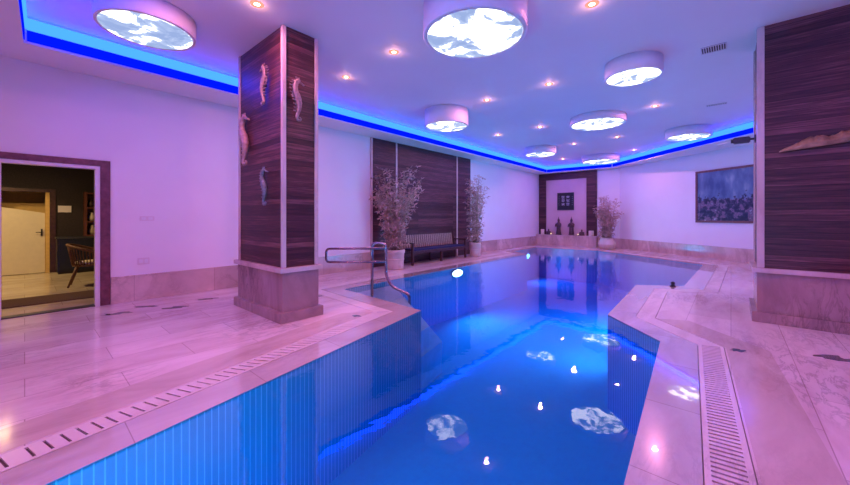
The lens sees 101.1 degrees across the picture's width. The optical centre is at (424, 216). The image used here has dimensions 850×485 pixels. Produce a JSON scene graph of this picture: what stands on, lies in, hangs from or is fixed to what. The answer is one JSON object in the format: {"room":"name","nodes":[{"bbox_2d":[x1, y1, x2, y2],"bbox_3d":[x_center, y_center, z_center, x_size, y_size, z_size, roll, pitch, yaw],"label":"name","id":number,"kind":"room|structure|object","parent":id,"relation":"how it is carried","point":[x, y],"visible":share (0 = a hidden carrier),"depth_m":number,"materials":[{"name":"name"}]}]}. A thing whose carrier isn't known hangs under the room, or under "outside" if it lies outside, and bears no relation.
{"room":"spa","nodes":[
{"label":"spa","id":0,"kind":"room"},
{"bbox_2d":[1,163,93,271],"bbox_3d":[-9.137,-0.050,9.316,0.122,2.900,10.000,0,0,41],"label":"wall","id":1,"kind":"structure","parent":0,"point":[70,184],"depth_m":8.99,"materials":[{"name":"paint"}]},
{"bbox_2d":[1,187,55,275],"bbox_3d":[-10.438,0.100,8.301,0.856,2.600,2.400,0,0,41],"label":"door","id":2,"kind":"structure","parent":1,"relation":"in","point":[28,215],"depth_m":8.68,"materials":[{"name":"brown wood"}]},
{"bbox_2d":[58,206,70,211],"bbox_3d":[-9.294,-0.205,9.028,0.019,0.170,0.240,0,0,41],"label":"wall sign","id":3,"kind":"object","parent":1,"relation":"attached to","point":[60,208],"visible":1,"depth_m":9.02,"materials":[{"name":"white plastic"}]},
{"bbox_2d":[0,56,538,303],"bbox_3d":[-1.228,-0.575,10.105,0.155,3.950,21.600,0,0,41],"label":"wall","id":4,"kind":"structure","parent":0,"point":[173,158],"depth_m":6.24,"materials":[{"name":"paint"}]},
{"bbox_2d":[0,151,109,319],"bbox_3d":[-5.523,0.255,5.169,0.180,2.290,1.293,0,0,41],"label":"door frame","id":5,"kind":"structure","parent":4,"relation":"in","point":[101,169],"depth_m":5.50,"materials":[{"name":"wood"}]},
{"bbox_2d":[138,257,149,264],"bbox_3d":[-4.767,0.746,5.929,0.016,0.110,0.160,0,0,41],"label":"wall socket","id":6,"kind":"object","parent":4,"relation":"attached to","point":[140,260],"visible":1,"depth_m":5.92,"materials":[{"name":"white plastic"}]},
{"bbox_2d":[140,216,153,220],"bbox_3d":[-4.736,0.026,5.965,0.016,0.075,0.200,0,0,41],"label":"light switch","id":7,"kind":"object","parent":4,"relation":"attached to","point":[142,218],"visible":1,"depth_m":5.96,"materials":[{"name":"white plastic"}]},
{"bbox_2d":[111,252,370,303],"bbox_3d":[-3.261,1.185,7.639,0.034,0.430,5.390,0,0,41],"label":"baseboard","id":8,"kind":"structure","parent":4,"relation":"attached to","point":[130,288],"depth_m":6.38,"materials":[{"name":"stone"}]},
{"bbox_2d":[370,137,469,266],"bbox_3d":[0.115,-0.400,11.492,0.048,3.599,4.901,0,0,41],"label":"wall panel","id":9,"kind":"object","parent":4,"relation":"attached to","point":[440,207],"depth_m":11.33,"materials":[{"name":"brown wood"}]},
{"bbox_2d":[479,236,536,251],"bbox_3d":[3.844,1.185,15.766,0.034,0.430,6.400,0,0,41],"label":"baseboard","id":10,"kind":"structure","parent":4,"relation":"attached to","point":[491,245],"depth_m":15.55,"materials":[{"name":"stone"}]},
{"bbox_2d":[46,248,698,484],"bbox_3d":[1.816,2.075,7.212,6.560,1.349,17.650,0,0,41],"label":"wall","id":11,"kind":"structure","parent":0,"point":[307,425],"depth_m":3.78,"materials":[{"name":"tile"}]},
{"bbox_2d":[0,434,13,453],"bbox_3d":[-3.392,1.409,0.859,0.355,0.021,3.082,0,0,29],"label":"trim","id":12,"kind":"structure","parent":11,"relation":"attached to","point":[5,446],"depth_m":2.14,"materials":[{"name":"brown stone"}]},
{"bbox_2d":[0,312,370,447],"bbox_3d":[-1.784,1.409,3.722,0.355,0.021,3.487,0,0,29],"label":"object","id":13,"kind":"structure","parent":11,"relation":"attached to","point":[17,435],"depth_m":2.85,"materials":[{"name":"brown stone"}]},
{"bbox_2d":[318,289,389,311],"bbox_3d":[-1.401,1.406,5.981,0.216,0.012,2.420,0,0,-44],"label":"trim","id":14,"kind":"structure","parent":11,"relation":"attached to","point":[363,305],"depth_m":5.73,"materials":[{"name":"stone"}]},
{"bbox_2d":[0,247,717,484],"bbox_3d":[1.825,1.407,7.204,7.246,0.015,18.310,0,0,41],"label":"pool edge","id":15,"kind":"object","parent":11,"relation":"attached to","point":[667,448],"depth_m":2.58,"materials":[{"name":"stone"}]},
{"bbox_2d":[318,254,513,288],"bbox_3d":[0.579,1.406,10.022,0.216,0.012,8.715,0,0,40],"label":"trim","id":16,"kind":"structure","parent":11,"relation":"attached to","point":[402,273],"depth_m":8.67,"materials":[{"name":"stone"}]},
{"bbox_2d":[451,269,462,277],"bbox_3d":[0.898,1.550,9.642,0.039,0.230,0.544,0,0,41],"label":"lamp","id":17,"kind":"object","parent":11,"relation":"attached to","point":[456,273],"visible":1,"depth_m":9.60,"materials":[{"name":"glass"}]},
{"bbox_2d":[502,246,532,250],"bbox_3d":[4.157,1.406,15.550,0.216,0.012,3.120,0,0,41],"label":"trim","id":18,"kind":"structure","parent":11,"relation":"attached to","point":[529,246],"depth_m":15.55,"materials":[{"name":"stone"}]},
{"bbox_2d":[533,246,605,250],"bbox_3d":[6.288,1.406,15.616,3.339,0.012,0.216,0,0,41],"label":"trim","id":19,"kind":"structure","parent":11,"relation":"attached to","point":[533,246],"depth_m":15.55,"materials":[{"name":"stone"}]},
{"bbox_2d":[636,289,666,317],"bbox_3d":[3.812,1.406,5.814,0.216,0.012,2.468,0,0,38],"label":"trim","id":20,"kind":"structure","parent":11,"relation":"attached to","point":[650,309],"depth_m":5.60,"materials":[{"name":"stone"}]},
{"bbox_2d":[609,251,725,265],"bbox_3d":[8.060,1.406,12.299,0.216,0.012,4.678,0,0,-14],"label":"trim","id":21,"kind":"structure","parent":11,"relation":"attached to","point":[609,251],"depth_m":11.53,"materials":[{"name":"stone"}]},
{"bbox_2d":[637,317,721,346],"bbox_3d":[3.086,1.406,4.339,0.216,0.012,1.154,0,0,-2],"label":"trim","id":22,"kind":"structure","parent":11,"relation":"attached to","point":[681,333],"depth_m":4.24,"materials":[{"name":"stone"}]},
{"bbox_2d":[660,289,714,291],"bbox_3d":[4.979,1.406,6.683,1.006,0.012,0.216,0,0,7],"label":"trim","id":23,"kind":"structure","parent":11,"relation":"attached to","point":[667,290],"depth_m":6.67,"materials":[{"name":"stone"}]},
{"bbox_2d":[637,266,757,484],"bbox_3d":[1.832,1.466,7.198,7.724,0.108,18.770,0,0,41],"label":"trim","id":24,"kind":"structure","parent":11,"relation":"attached to","point":[728,266],"depth_m":2.39,"materials":[{"name":"silver metal"}]},
{"bbox_2d":[698,345,756,484],"bbox_3d":[2.259,1.405,2.695,0.216,0.013,2.856,0,0,37],"label":"drain grate","id":25,"kind":"object","parent":24,"relation":"on","point":[727,461],"visible":1,"depth_m":2.33,"materials":[{"name":"plastic"}]},
{"bbox_2d":[657,318,767,350],"bbox_3d":[3.397,1.409,4.238,0.355,0.021,1.201,0,0,-2],"label":"trim","id":26,"kind":"structure","parent":11,"relation":"attached to","point":[714,336],"depth_m":4.13,"materials":[{"name":"brown stone"}]},
{"bbox_2d":[704,265,727,291],"bbox_3d":[7.011,1.406,8.357,0.216,0.012,4.801,0,0,43],"label":"trim","id":27,"kind":"structure","parent":11,"relation":"attached to","point":[715,283],"depth_m":7.84,"materials":[{"name":"stone"}]},
{"bbox_2d":[726,347,846,484],"bbox_3d":[2.544,1.409,2.562,0.355,0.021,2.988,0,0,37],"label":"floor tile","id":28,"kind":"structure","parent":11,"relation":"attached to","point":[787,447],"depth_m":2.33,"materials":[{"name":"beige tile"}]},
{"bbox_2d":[731,348,745,351],"bbox_3d":[3.280,1.399,3.666,0.140,0.002,0.124,0,0,41],"label":"puddle","id":29,"kind":"object","parent":28,"relation":"on","point":[733,349],"visible":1,"depth_m":3.67,"materials":[{"name":"grey"}]},
{"bbox_2d":[0,0,752,174],"bbox_3d":[5.106,-2.230,4.579,16.661,0.060,21.617,0,0,41],"label":"ceiling","id":30,"kind":"structure","parent":0,"point":[13,45],"depth_m":5.72,"materials":[{"name":"paint"}]},
{"bbox_2d":[357,286,411,307],"bbox_3d":[-0.485,2.132,6.607,1.932,1.225,1.550,0,0,41],"label":"step","id":31,"kind":"structure","parent":0,"point":[387,293],"depth_m":6.78,"materials":[{"name":"tile"}]},
{"bbox_2d":[325,242,410,304],"bbox_3d":[-1.036,1.071,6.386,1.557,1.237,0.127,0,0,0],"label":"pool handrail","id":32,"kind":"object","parent":31,"relation":"on","point":[372,247],"visible":0.97,"depth_m":6.34,"materials":[{"name":"metal"}]},
{"bbox_2d":[404,297,428,352],"bbox_3d":[-0.344,2.297,6.716,2.002,0.895,1.900,0,0,41],"label":"step","id":33,"kind":"structure","parent":0,"point":[424,326],"depth_m":5.83,"materials":[{"name":"tile"}]},
{"bbox_2d":[0,244,849,484],"bbox_3d":[1.907,1.460,7.376,25.161,0.120,21.616,0,0,41],"label":"floor","id":34,"kind":"structure","parent":0,"point":[54,361],"depth_m":4.03,"materials":[{"name":"tile"}]},
{"bbox_2d":[0,450,25,472],"bbox_3d":[-3.050,1.405,0.842,0.216,0.013,2.775,0,0,29],"label":"drain grate","id":35,"kind":"object","parent":34,"relation":"in","point":[9,460],"visible":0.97,"depth_m":2.01,"materials":[{"name":"plastic"}]},
{"bbox_2d":[1,290,93,308],"bbox_3d":[-6.390,1.394,5.985,0.800,0.012,3.800,0,0,41],"label":"floor mat","id":36,"kind":"object","parent":34,"relation":"on","point":[19,302],"visible":0.44,"depth_m":5.89,"materials":[{"name":"brown"}]},
{"bbox_2d":[55,236,93,273],"bbox_3d":[-8.537,0.950,9.416,0.630,0.900,1.940,0,0,41],"label":"base cabinet","id":37,"kind":"object","parent":34,"relation":"on","point":[63,263],"visible":0.25,"depth_m":8.68,"materials":[{"name":"wood"}]},
{"bbox_2d":[83,192,93,235],"bbox_3d":[-8.549,-0.075,9.592,0.300,1.150,1.150,0,0,41],"label":"display shelf","id":38,"kind":"object","parent":37,"relation":"on","point":[87,210],"visible":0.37,"depth_m":9.21,"materials":[{"name":"red wood"}]},
{"bbox_2d":[87,200,93,206],"bbox_3d":[-8.835,-0.355,9.251,0.140,0.200,0.140,0,0,0],"label":"vase","id":39,"kind":"object","parent":38,"relation":"on","point":[90,203],"visible":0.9,"depth_m":9.21,"materials":[{"name":"black ceramic"}]},
{"bbox_2d":[88,213,93,220],"bbox_3d":[-8.822,-0.005,9.266,0.140,0.220,0.140,0,0,0],"label":"vase","id":40,"kind":"object","parent":38,"relation":"on","point":[91,216],"visible":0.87,"depth_m":9.23,"materials":[{"name":"beige ceramic"}]},
{"bbox_2d":[89,225,93,234],"bbox_3d":[-8.815,0.340,9.273,0.140,0.250,0.140,0,0,0],"label":"vase","id":41,"kind":"object","parent":38,"relation":"on","point":[91,229],"visible":0.8,"depth_m":9.23,"materials":[{"name":"beige ceramic"}]},
{"bbox_2d":[66,244,93,287],"bbox_3d":[-6.966,0.970,7.234,0.650,0.869,0.728,0,0,-40],"label":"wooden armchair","id":42,"kind":"object","parent":34,"relation":"on","point":[82,263],"visible":0.73,"depth_m":7.00,"materials":[{"name":"brown wood"}]},
{"bbox_2d":[106,311,131,314],"bbox_3d":[-4.467,1.399,5.082,0.372,0.002,0.147,0,0,-27],"label":"puddle","id":43,"kind":"object","parent":34,"relation":"on","point":[128,311],"visible":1,"depth_m":5.07,"materials":[{"name":"grey"}]},
{"bbox_2d":[135,305,155,307],"bbox_3d":[-4.361,1.399,5.477,0.345,0.002,0.111,0,0,-12],"label":"puddle","id":44,"kind":"object","parent":34,"relation":"on","point":[149,305],"visible":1,"depth_m":5.47,"materials":[{"name":"grey"}]},
{"bbox_2d":[162,306,185,308],"bbox_3d":[-3.869,1.399,5.419,0.367,0.002,0.146,0,0,-22],"label":"puddle","id":45,"kind":"object","parent":34,"relation":"on","point":[173,307],"visible":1,"depth_m":5.41,"materials":[{"name":"grey"}]},
{"bbox_2d":[15,311,392,461],"bbox_3d":[-1.472,1.405,3.649,0.216,0.013,3.665,0,0,29],"label":"drain grate","id":46,"kind":"object","parent":34,"relation":"in","point":[29,452],"visible":0.99,"depth_m":2.69,"materials":[{"name":"plastic"}]},
{"bbox_2d":[234,24,322,323],"bbox_3d":[-2.254,-0.575,5.301,1.560,3.950,0.635,0,0,41],"label":"pillar","id":47,"kind":"structure","parent":34,"relation":"on","point":[277,261],"depth_m":4.90,"materials":[{"name":"wood"}]},
{"bbox_2d":[238,114,249,165],"bbox_3d":[-2.771,-1.180,5.334,0.403,0.802,0.123,0,0,33],"label":"ornament","id":48,"kind":"object","parent":47,"relation":"attached to","point":[242,134],"visible":1,"depth_m":5.29,"materials":[{"name":"pink stone"}]},
{"bbox_2d":[258,63,268,104],"bbox_3d":[-2.248,-1.856,4.884,0.287,0.578,0.093,0,0,28],"label":"ornament","id":49,"kind":"object","parent":47,"relation":"attached to","point":[263,81],"visible":1,"depth_m":4.86,"materials":[{"name":"grey wood"}]},
{"bbox_2d":[259,167,267,205],"bbox_3d":[-2.259,-0.434,4.890,0.276,0.548,0.088,0,0,33],"label":"ornament","id":50,"kind":"object","parent":47,"relation":"attached to","point":[263,184],"visible":1,"depth_m":4.86,"materials":[{"name":"silver metal"}]},
{"bbox_2d":[289,76,304,120],"bbox_3d":[-1.728,-1.597,4.725,0.090,0.601,0.218,0,0,41],"label":"ornament","id":51,"kind":"object","parent":47,"relation":"attached to","point":[295,93],"visible":1,"depth_m":4.71,"materials":[{"name":"grey wood"}]},
{"bbox_2d":[384,249,404,269],"bbox_3d":[-0.821,1.140,9.484,0.561,0.520,0.561,0,0,41],"label":"pot","id":52,"kind":"object","parent":34,"relation":"on","point":[395,257],"depth_m":9.26,"materials":[{"name":"ceramic"}]},
{"bbox_2d":[369,165,424,269],"bbox_3d":[-0.756,-0.003,9.645,1.505,2.806,1.194,0,0,-1],"label":"bamboo","id":53,"kind":"object","parent":34,"relation":"on","point":[395,254],"visible":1,"depth_m":9.38,"materials":[{"name":"plant"}]},
{"bbox_2d":[400,231,466,265],"bbox_3d":[0.313,0.947,11.273,0.628,0.906,2.720,0,0,41],"label":"bench","id":54,"kind":"object","parent":34,"relation":"on","point":[426,246],"visible":0.88,"depth_m":11.27,"materials":[{"name":"brown wood"}]},
{"bbox_2d":[405,244,463,250],"bbox_3d":[0.350,0.967,11.241,0.470,0.044,2.560,0,0,41],"label":"cushion","id":55,"kind":"object","parent":54,"relation":"on","point":[425,247],"depth_m":11.16,"materials":[{"name":"fabric"}]},
{"bbox_2d":[469,242,480,256],"bbox_3d":[1.790,1.150,12.455,0.439,0.500,0.439,0,0,41],"label":"pot","id":56,"kind":"object","parent":34,"relation":"on","point":[475,247],"depth_m":12.29,"materials":[{"name":"ceramic"}]},
{"bbox_2d":[463,175,490,256],"bbox_3d":[1.806,-0.052,12.449,0.911,2.904,1.082,0,0,-8],"label":"bamboo","id":57,"kind":"object","parent":34,"relation":"on","point":[475,245],"visible":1,"depth_m":12.35,"materials":[{"name":"plant"}]},
{"bbox_2d":[536,234,598,247],"bbox_3d":[6.870,1.140,17.082,2.854,0.520,0.425,0,0,41],"label":"ledge","id":58,"kind":"object","parent":34,"relation":"on","point":[542,239],"visible":0.93,"depth_m":16.83,"materials":[{"name":"stone"}]},
{"bbox_2d":[555,217,561,234],"bbox_3d":[6.596,0.430,17.285,0.311,0.900,0.290,0,0,41],"label":"statue","id":59,"kind":"object","parent":58,"relation":"on","point":[558,224],"visible":1,"depth_m":17.22,"materials":[{"name":"black stone"}]},
{"bbox_2d":[568,217,573,234],"bbox_3d":[7.059,0.430,16.881,0.311,0.900,0.290,0,0,41],"label":"statue","id":60,"kind":"object","parent":58,"relation":"on","point":[571,224],"visible":0.96,"depth_m":16.82,"materials":[{"name":"black stone"}]},
{"bbox_2d":[592,196,623,248],"bbox_3d":[7.887,0.228,15.394,1.159,2.344,1.233,0,0,-15],"label":"bamboo","id":61,"kind":"object","parent":34,"relation":"on","point":[606,241],"visible":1,"depth_m":15.23,"materials":[{"name":"plant"}]},
{"bbox_2d":[749,4,849,334],"bbox_3d":[5.495,-0.575,4.444,2.000,3.950,1.050,0,0,41],"label":"pillar","id":62,"kind":"structure","parent":34,"relation":"on","point":[800,264],"depth_m":4.44,"materials":[{"name":"wood"}]},
{"bbox_2d":[718,134,755,144],"bbox_3d":[4.413,-1.085,4.971,0.419,0.100,0.100,0,0,41],"label":"security camera","id":63,"kind":"object","parent":62,"relation":"attached to","point":[740,140],"visible":1,"depth_m":4.89,"materials":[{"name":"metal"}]},
{"bbox_2d":[779,130,849,151],"bbox_3d":[4.863,-0.941,4.298,0.720,0.197,0.100,0,0,41],"label":"carving","id":64,"kind":"object","parent":62,"relation":"attached to","point":[843,136],"visible":1,"depth_m":4.29,"materials":[{"name":"metal"}]},
{"bbox_2d":[813,354,849,361],"bbox_3d":[4.082,1.399,3.477,0.329,0.002,0.201,0,0,41],"label":"puddle","id":65,"kind":"object","parent":34,"relation":"on","point":[831,357],"visible":1,"depth_m":3.48,"materials":[{"name":"grey"}]},
{"bbox_2d":[421,326,441,391],"bbox_3d":[-0.202,2.473,6.825,2.072,0.545,2.250,0,0,41],"label":"step","id":66,"kind":"structure","parent":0,"point":[431,358],"depth_m":5.87,"materials":[{"name":"tile"}]},
{"bbox_2d":[25,0,849,171],"bbox_3d":[5.106,-2.600,4.579,16.661,0.100,21.617,0,0,41],"label":"ceiling","id":67,"kind":"structure","parent":0,"point":[567,44],"depth_m":5.70,"materials":[{"name":"paint"}]},
{"bbox_2d":[19,0,27,39],"bbox_3d":[-0.377,-2.370,0.115,12.665,0.280,0.034,0,0,43],"label":"light","id":68,"kind":"object","parent":67,"relation":"attached to","point":[22,3],"visible":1,"depth_m":4.07,"materials":[{"name":"blue plastic"}]},
{"bbox_2d":[22,0,27,28],"bbox_3d":[-0.377,-2.442,0.115,12.665,0.135,0.034,0,0,43],"label":"diffuser","id":69,"kind":"object","parent":68,"relation":"attached to","point":[24,8],"depth_m":4.15,"materials":[{"name":"blue plastic"}]},
{"bbox_2d":[27,18,237,93],"bbox_3d":[-4.217,-2.364,5.385,0.034,0.291,2.510,0,0,40],"label":"light","id":70,"kind":"object","parent":67,"relation":"attached to","point":[35,26],"depth_m":5.13,"materials":[{"name":"blue plastic"}]},
{"bbox_2d":[92,0,195,50],"bbox_3d":[-3.493,-2.440,4.413,1.024,0.220,1.024,0,0,41],"label":"ceiling light","id":71,"kind":"object","parent":67,"relation":"attached to","point":[155,24],"visible":1,"depth_m":4.25,"materials":[{"name":"white painted metal"},{"name":"printed translucent acrylic"}]},
{"bbox_2d":[250,0,263,7],"bbox_3d":[-2.011,-2.546,4.190,0.156,0.005,0.156,0,0,41],"label":"recessed light","id":72,"kind":"object","parent":67,"relation":"in","point":[254,3],"visible":1,"depth_m":4.19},
{"bbox_2d":[389,50,398,54],"bbox_3d":[-0.479,-2.546,5.409,0.156,0.005,0.156,0,0,41],"label":"recessed light","id":73,"kind":"object","parent":67,"relation":"in","point":[394,52],"visible":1,"depth_m":5.41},
{"bbox_2d":[318,101,546,171],"bbox_3d":[1.855,-2.363,12.522,0.034,0.289,12.902,0,0,40],"label":"light","id":74,"kind":"object","parent":67,"relation":"attached to","point":[494,155],"depth_m":9.87,"materials":[{"name":"blue plastic"}]},
{"bbox_2d":[425,104,467,131],"bbox_3d":[0.517,-2.360,8.423,1.047,0.380,1.047,0,0,41],"label":"ceiling light","id":75,"kind":"object","parent":67,"relation":"attached to","point":[442,117],"visible":1,"depth_m":8.05,"materials":[{"name":"paint"}]},
{"bbox_2d":[427,121,466,130],"bbox_3d":[0.517,-2.179,8.423,0.961,0.006,0.961,0,0,41],"label":"diffuser","id":76,"kind":"object","parent":75,"relation":"attached to","point":[431,125],"depth_m":8.32,"materials":[{"name":"white plastic"}]},
{"bbox_2d":[423,0,526,58],"bbox_3d":[0.599,-2.370,4.249,1.237,0.360,1.237,0,0,41],"label":"ceiling light","id":77,"kind":"object","parent":67,"relation":"attached to","point":[458,29],"visible":1,"depth_m":4.04,"materials":[{"name":"glowing printed acrylic"},{"name":"white painted metal"}]},
{"bbox_2d":[525,145,555,156],"bbox_3d":[4.247,-2.420,12.893,1.106,0.260,1.106,0,0,41],"label":"ceiling light","id":78,"kind":"object","parent":67,"relation":"attached to","point":[536,150],"visible":1,"depth_m":12.49,"materials":[{"name":"paint"}]},
{"bbox_2d":[526,152,554,156],"bbox_3d":[4.247,-2.299,12.893,1.015,0.006,1.015,0,0,41],"label":"diffuser","id":79,"kind":"object","parent":78,"relation":"attached to","point":[528,154],"depth_m":12.86,"materials":[{"name":"white plastic"}]},
{"bbox_2d":[547,163,611,171],"bbox_3d":[7.201,-2.370,16.541,2.910,0.280,0.034,0,0,40],"label":"light","id":80,"kind":"object","parent":67,"relation":"attached to","point":[573,166],"visible":0.88,"depth_m":16.60,"materials":[{"name":"blue plastic"}]},
{"bbox_2d":[547,163,611,168],"bbox_3d":[7.201,-2.442,16.541,2.910,0.135,0.034,0,0,40],"label":"diffuser","id":81,"kind":"object","parent":80,"relation":"attached to","point":[573,166],"depth_m":16.55,"materials":[{"name":"blue plastic"}]},
{"bbox_2d":[585,0,598,7],"bbox_3d":[1.999,-2.546,4.190,0.156,0.005,0.156,0,0,41],"label":"recessed light","id":82,"kind":"object","parent":67,"relation":"in","point":[593,3],"visible":1,"depth_m":4.19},
{"bbox_2d":[570,110,626,130],"bbox_3d":[4.419,-2.460,8.977,1.304,0.180,1.304,0,0,41],"label":"ceiling light","id":83,"kind":"object","parent":67,"relation":"attached to","point":[601,119],"visible":1,"depth_m":8.70,"materials":[{"name":"paint"}]},
{"bbox_2d":[572,118,623,129],"bbox_3d":[4.419,-2.379,8.977,1.197,0.006,1.197,0,0,41],"label":"diffuser","id":84,"kind":"object","parent":83,"relation":"attached to","point":[583,123],"depth_m":8.90,"materials":[{"name":"white plastic"}]},
{"bbox_2d":[582,153,619,164],"bbox_3d":[7.337,-2.425,14.633,1.426,0.250,1.426,0,0,41],"label":"ceiling light","id":85,"kind":"object","parent":67,"relation":"attached to","point":[599,158],"visible":1,"depth_m":14.18,"materials":[{"name":"paint"}]},
{"bbox_2d":[584,159,617,163],"bbox_3d":[7.337,-2.309,14.633,1.308,0.006,1.308,0,0,41],"label":"diffuser","id":86,"kind":"object","parent":85,"relation":"attached to","point":[586,161],"depth_m":14.54,"materials":[{"name":"white plastic"}]},
{"bbox_2d":[605,50,663,86],"bbox_3d":[3.431,-2.425,5.774,0.835,0.250,0.835,0,0,41],"label":"ceiling light","id":87,"kind":"object","parent":67,"relation":"attached to","point":[639,67],"visible":1,"depth_m":5.55,"materials":[{"name":"painted metal"},{"name":"frosted glass"}]},
{"bbox_2d":[607,68,660,85],"bbox_3d":[3.431,-2.309,5.774,0.766,0.006,0.766,0,0,41],"label":"diffuser","id":88,"kind":"object","parent":87,"relation":"attached to","point":[622,76],"depth_m":5.74,"materials":[{"name":"white plastic"}]},
{"bbox_2d":[612,122,752,166],"bbox_3d":[8.532,-2.370,11.799,0.034,0.280,7.550,0,0,-3],"label":"light","id":89,"kind":"object","parent":67,"relation":"attached to","point":[683,145],"visible":0.56,"depth_m":11.33,"materials":[{"name":"blue plastic"}]},
{"bbox_2d":[665,124,712,141],"bbox_3d":[7.628,-2.427,10.152,1.112,0.244,1.112,0,0,41],"label":"ceiling light","id":90,"kind":"object","parent":67,"relation":"attached to","point":[695,131],"visible":1,"depth_m":9.83,"materials":[{"name":"paint"}]},
{"bbox_2d":[667,133,710,140],"bbox_3d":[7.628,-2.314,10.152,1.020,0.006,1.020,0,0,41],"label":"diffuser","id":91,"kind":"object","parent":90,"relation":"attached to","point":[677,136],"depth_m":10.05,"materials":[{"name":"white plastic"}]},
{"bbox_2d":[700,42,726,54],"bbox_3d":[4.361,-2.542,5.290,0.300,0.013,0.260,0,0,41],"label":"ceiling vent","id":92,"kind":"object","parent":67,"relation":"in","point":[722,46],"visible":1,"depth_m":5.29,"materials":[{"name":"white plastic"}]},
{"bbox_2d":[706,102,726,106],"bbox_3d":[6.601,-2.542,7.926,0.360,0.013,0.100,0,0,41],"label":"ceiling vent","id":93,"kind":"object","parent":67,"relation":"in","point":[725,102],"visible":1,"depth_m":7.92,"materials":[{"name":"white plastic"}]},
{"bbox_2d":[329,277,635,484],"bbox_3d":[1.816,2.800,7.212,6.602,0.100,17.690,0,0,41],"label":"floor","id":94,"kind":"structure","parent":0,"point":[519,396],"depth_m":5.11,"materials":[{"name":"tile"}]},
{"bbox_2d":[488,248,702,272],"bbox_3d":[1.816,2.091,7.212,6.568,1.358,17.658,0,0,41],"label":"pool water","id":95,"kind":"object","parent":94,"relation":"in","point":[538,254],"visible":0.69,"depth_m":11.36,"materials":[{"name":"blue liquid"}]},
{"bbox_2d":[598,237,615,248],"bbox_3d":[7.980,1.150,15.350,0.700,0.500,0.700,0,0,41],"label":"pot","id":96,"kind":"object","parent":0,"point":[604,242],"depth_m":15.11,"materials":[{"name":"ceramic"}]},
{"bbox_2d":[597,168,619,246],"bbox_3d":[7.369,-0.575,17.035,3.972,3.950,0.150,0,0,41],"label":"wall","id":97,"kind":"structure","parent":0,"point":[608,180],"depth_m":15.97,"materials":[{"name":"paint"}]},
{"bbox_2d":[557,192,573,209],"bbox_3d":[6.936,-0.770,17.272,0.806,0.860,0.035,0,0,41],"label":"picture","id":98,"kind":"object","parent":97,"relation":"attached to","point":[565,201],"visible":1,"depth_m":17.26,"materials":[{"name":"black paint"}]},
{"bbox_2d":[539,170,596,235],"bbox_3d":[6.973,-0.649,17.240,2.786,3.099,0.061,0,0,41],"label":"wall panel","id":99,"kind":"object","parent":97,"relation":"attached to","point":[583,184],"depth_m":17.13,"materials":[{"name":"white paint"}]},
{"bbox_2d":[599,238,618,247],"bbox_3d":[8.406,1.185,16.011,0.822,0.430,0.025,0,0,41],"label":"baseboard","id":100,"kind":"structure","parent":97,"relation":"attached to","point":[616,240],"depth_m":15.79,"materials":[{"name":"stone"}]},
{"bbox_2d":[620,144,752,248],"bbox_3d":[10.424,-0.575,7.765,0.150,3.950,16.317,0,0,-11],"label":"wall","id":101,"kind":"structure","parent":0,"point":[657,198],"depth_m":13.04,"materials":[{"name":"paint"}]},
{"bbox_2d":[619,239,752,262],"bbox_3d":[10.338,1.185,7.747,0.025,0.430,16.317,0,0,-11],"label":"baseboard","id":102,"kind":"structure","parent":101,"relation":"attached to","point":[701,251],"depth_m":12.31,"materials":[{"name":"stone"}]},
{"bbox_2d":[695,164,752,222],"bbox_3d":[9.678,-0.690,10.970,0.046,1.760,2.500,0,0,-11],"label":"painting","id":103,"kind":"object","parent":101,"relation":"attached to","point":[723,195],"visible":0.56,"depth_m":11.21,"materials":[{"name":"blue paint"}]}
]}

